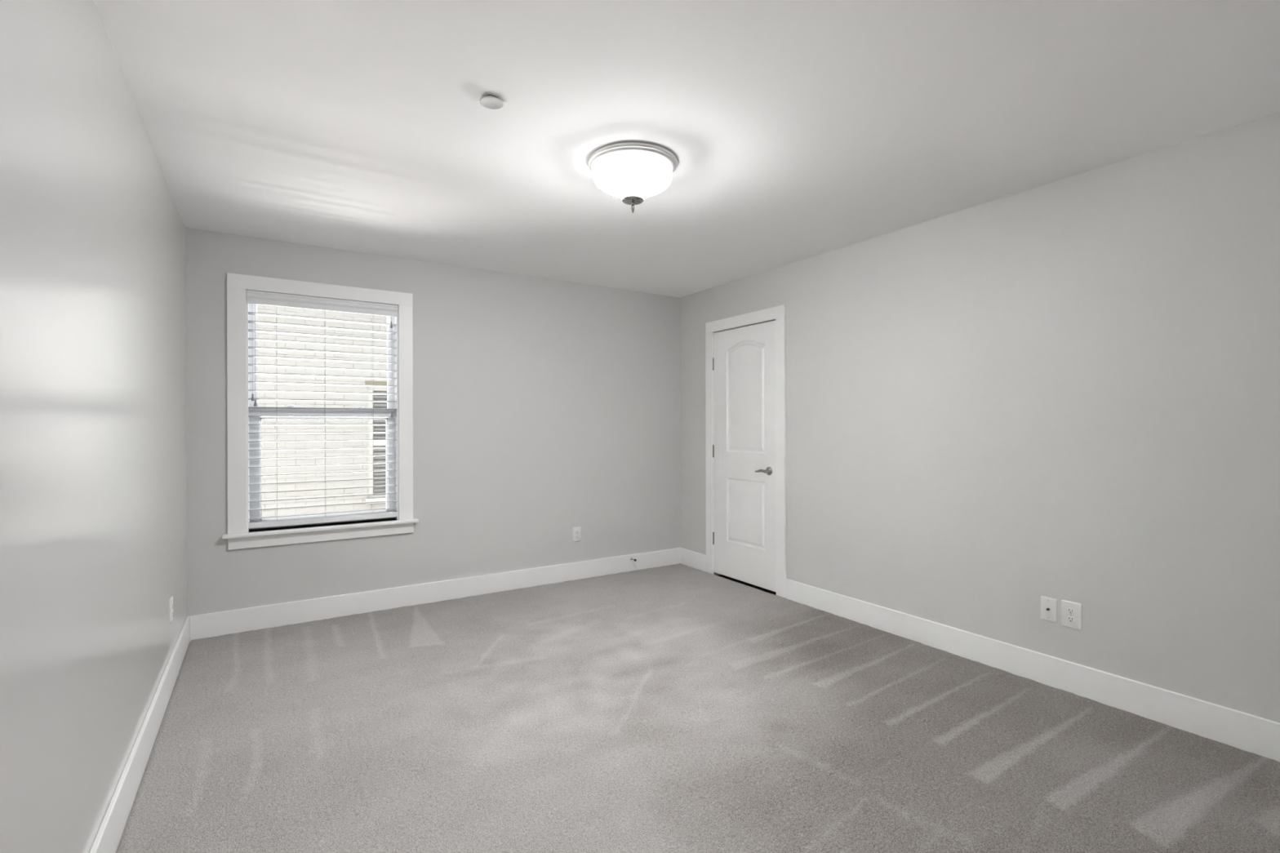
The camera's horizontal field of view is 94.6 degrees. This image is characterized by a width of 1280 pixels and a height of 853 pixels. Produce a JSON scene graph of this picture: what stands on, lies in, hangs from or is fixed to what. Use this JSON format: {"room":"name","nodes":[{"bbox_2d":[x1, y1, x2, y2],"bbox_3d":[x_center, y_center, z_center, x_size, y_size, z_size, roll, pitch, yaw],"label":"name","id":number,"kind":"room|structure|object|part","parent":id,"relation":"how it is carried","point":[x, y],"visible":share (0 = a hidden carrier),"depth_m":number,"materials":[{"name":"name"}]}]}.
{"room":"empty bedroom","nodes":[
{"label":"empty bedroom","id":0,"kind":"room"},
{"bbox_2d":[0,0,186,852],"bbox_3d":[-1.369,0.044,1.269,0.160,2.740,5.170,0,0,-32],"label":"wall","id":1,"kind":"structure","parent":0,"point":[93,548],"depth_m":1.49,"materials":[{"name":"grey paint"}]},
{"bbox_2d":[88,616,190,852],"bbox_3d":[-1.340,1.205,1.392,0.015,0.159,4.995,0,0,-32],"label":"baseboard","id":2,"kind":"structure","parent":1,"relation":"attached to","point":[107,840],"depth_m":2.10,"materials":[{"name":"white paint"}]},
{"bbox_2d":[169,595,173,623],"bbox_3d":[-2.312,0.905,2.916,0.009,0.119,0.073,0,0,-32],"label":"electrical outlet","id":3,"kind":"object","parent":1,"relation":"attached to","point":[171,597],"visible":1,"depth_m":2.90,"materials":[{"name":"white plastic"}]},
{"bbox_2d":[185,227,680,616],"bbox_3d":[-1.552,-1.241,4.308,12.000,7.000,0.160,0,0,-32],"label":"wall","id":4,"kind":"structure","parent":0,"point":[544,409],"depth_m":4.45,"materials":[{"name":"grey paint"}]},
{"bbox_2d":[222,272,418,550],"bbox_3d":[-2.090,-0.093,3.935,1.130,1.685,0.216,0,0,-32],"label":"window","id":5,"kind":"structure","parent":4,"relation":"in","point":[238,535],"depth_m":3.79,"materials":[{"name":"white paint"}]},
{"bbox_3d":[-2.127,-0.449,3.991,0.863,0.769,0.033,0,0,-32],"label":"sash","id":6,"kind":"part","parent":5,"relation":"part of","materials":[{"name":"white plastic"}]},
{"bbox_3d":[-2.106,0.265,3.962,0.863,0.767,0.035,0,0,-32],"label":"sash","id":7,"kind":"part","parent":5,"relation":"part of","materials":[{"name":"white plastic"}]},
{"bbox_2d":[246,289,398,528],"bbox_3d":[-2.071,-0.105,3.905,0.879,1.476,0.077,0,0,-32],"label":"window blind","id":8,"kind":"object","parent":5,"relation":"attached to","point":[255,297],"visible":1,"depth_m":3.88,"materials":[{"name":"white plastic"}]},
{"bbox_3d":[-2.406,-0.488,3.667,0.002,0.582,0.017,0,0,-32],"label":"pull cord","id":9,"kind":"part","parent":8,"relation":"part of","materials":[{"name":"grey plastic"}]},
{"bbox_3d":[-2.395,-0.471,3.675,0.002,0.616,0.017,0,0,-32],"label":"pull cord","id":10,"kind":"part","parent":8,"relation":"part of","materials":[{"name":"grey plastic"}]},
{"bbox_3d":[-2.314,-0.095,3.763,0.002,1.388,0.057,0,0,-32],"label":"ladder cord","id":11,"kind":"part","parent":8,"relation":"part of","materials":[{"name":"white fabric"}]},
{"bbox_3d":[-2.075,0.616,3.914,0.865,0.035,0.056,0,0,-32],"label":"rail","id":12,"kind":"part","parent":8,"relation":"part of","materials":[{"name":"white plastic"}]},
{"bbox_3d":[-2.085,-0.096,3.908,0.002,1.388,0.057,0,0,-32],"label":"ladder cord","id":13,"kind":"part","parent":8,"relation":"part of","materials":[{"name":"white fabric"}]},
{"bbox_3d":[-1.839,-0.096,4.064,0.002,1.388,0.057,0,0,-32],"label":"ladder cord","id":14,"kind":"part","parent":8,"relation":"part of","materials":[{"name":"white fabric"}]},
{"bbox_2d":[189,547,679,641],"bbox_3d":[-1.150,1.198,4.461,3.593,0.159,0.015,0,0,-32],"label":"baseboard","id":15,"kind":"structure","parent":4,"relation":"attached to","point":[255,618],"depth_m":4.15,"materials":[{"name":"white paint"}]},
{"bbox_2d":[572,526,580,542],"bbox_3d":[-0.521,0.888,4.864,0.073,0.119,0.009,0,0,-32],"label":"electrical outlet","id":16,"kind":"object","parent":4,"relation":"attached to","point":[575,531],"visible":1,"depth_m":4.86,"materials":[{"name":"white plastic"}]},
{"bbox_2d":[93,0,1279,297],"bbox_3d":[0.183,-1.256,2.347,3.623,0.150,5.010,0,0,-32],"label":"ceiling","id":17,"kind":"structure","parent":0,"point":[795,131],"depth_m":2.18,"materials":[{"name":"white paint"}]},
{"bbox_2d":[480,94,503,109],"bbox_3d":[-0.534,-1.172,2.129,0.084,0.014,0.084,0,0,-32],"label":"smoke detector","id":18,"kind":"object","parent":17,"relation":"attached to","point":[489,101],"visible":1,"depth_m":2.12,"materials":[{"name":"white plastic"}]},
{"bbox_2d":[588,142,677,213],"bbox_3d":[-0.032,-1.067,2.637,0.397,0.228,0.397,0,0,-32],"label":"ceiling light","id":19,"kind":"object","parent":17,"relation":"attached to","point":[632,172],"visible":1,"depth_m":2.52,"materials":[{"name":"white glass"}]},
{"bbox_3d":[-0.032,-1.084,2.637,0.354,0.134,0.354,0,0,-32],"label":"lamp shade","id":20,"kind":"part","parent":19,"relation":"part of","materials":[{"name":"white glass"}]},
{"bbox_2d":[115,563,1279,852],"bbox_3d":[0.230,1.333,2.379,3.723,0.152,5.010,0,0,-32],"label":"floor","id":21,"kind":"structure","parent":0,"point":[679,708],"depth_m":2.33,"materials":[{"name":"carpet"}]},
{"bbox_2d":[680,111,1279,723],"bbox_3d":[1.842,0.035,3.306,0.200,2.740,5.170,0,0,-32],"label":"wall","id":22,"kind":"structure","parent":0,"point":[1068,388],"depth_m":2.83,"materials":[{"name":"grey paint"}]},
{"bbox_2d":[705,304,786,598],"bbox_3d":[0.842,0.185,4.728,0.162,2.157,0.916,0,0,-32],"label":"door","id":23,"kind":"structure","parent":22,"relation":"in","point":[745,366],"depth_m":4.68,"materials":[{"name":"white paint"}]},
{"bbox_3d":[0.917,0.338,4.488,0.030,0.028,0.116,0,0,-32],"label":"lever","id":24,"kind":"part","parent":23,"relation":"part of","materials":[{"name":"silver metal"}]},
{"bbox_3d":[0.963,0.338,4.464,0.042,0.065,0.065,0,0,-32],"label":"handle","id":25,"kind":"part","parent":23,"relation":"part of","materials":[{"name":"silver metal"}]},
{"bbox_2d":[680,547,1279,761],"bbox_3d":[1.707,1.195,3.324,0.015,0.159,4.995,0,0,-32],"label":"baseboard","id":26,"kind":"structure","parent":22,"relation":"attached to","point":[1247,732],"depth_m":2.82,"materials":[{"name":"white paint"}]},
{"bbox_2d":[1040,595,1057,622],"bbox_3d":[1.988,0.891,2.877,0.018,0.114,0.070,0,0,-32],"label":"cable jack","id":27,"kind":"object","parent":22,"relation":"attached to","point":[1048,605],"visible":1,"depth_m":2.87,"materials":[{"name":"white plastic"}]},
{"bbox_2d":[1061,600,1081,630],"bbox_3d":[2.043,0.893,2.798,0.009,0.124,0.084,0,0,-32],"label":"electrical outlet","id":28,"kind":"object","parent":22,"relation":"attached to","point":[1071,612],"visible":1,"depth_m":2.80,"materials":[{"name":"white plastic"}]},
{"bbox_2d":[1066,615,1075,622],"bbox_3d":[2.041,0.913,2.797,0.003,0.028,0.034,0,0,-32],"label":"receptacle","id":29,"kind":"object","parent":28,"relation":"attached to","point":[1070,619],"depth_m":2.80,"materials":[{"name":"white plastic"}]},
{"bbox_2d":[1066,607,1075,614],"bbox_3d":[2.041,0.874,2.796,0.003,0.028,0.034,0,0,-32],"label":"receptacle","id":30,"kind":"object","parent":28,"relation":"attached to","point":[1070,611],"depth_m":2.80,"materials":[{"name":"white plastic"}]},
{"label":"outside","id":31,"kind":"structure","parent":0,"visible":0},
{"bbox_3d":[-2.043,1.939,6.965,20.000,0.130,4.850,0,0,-32],"label":"ground","id":32,"kind":"structure","parent":31,"visible":0},
{"bbox_2d":[257,304,386,517],"bbox_3d":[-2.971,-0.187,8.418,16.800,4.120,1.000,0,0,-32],"label":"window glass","id":33,"kind":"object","parent":32,"relation":"on","point":[263,308],"visible":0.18,"depth_m":7.58,"materials":[{"name":"clear glass"}]},
{"bbox_3d":[-3.214,0.994,8.182,1.100,0.070,0.140,0,0,-32],"label":"window sill","id":34,"kind":"part","parent":33,"relation":"part of","materials":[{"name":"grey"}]}
]}

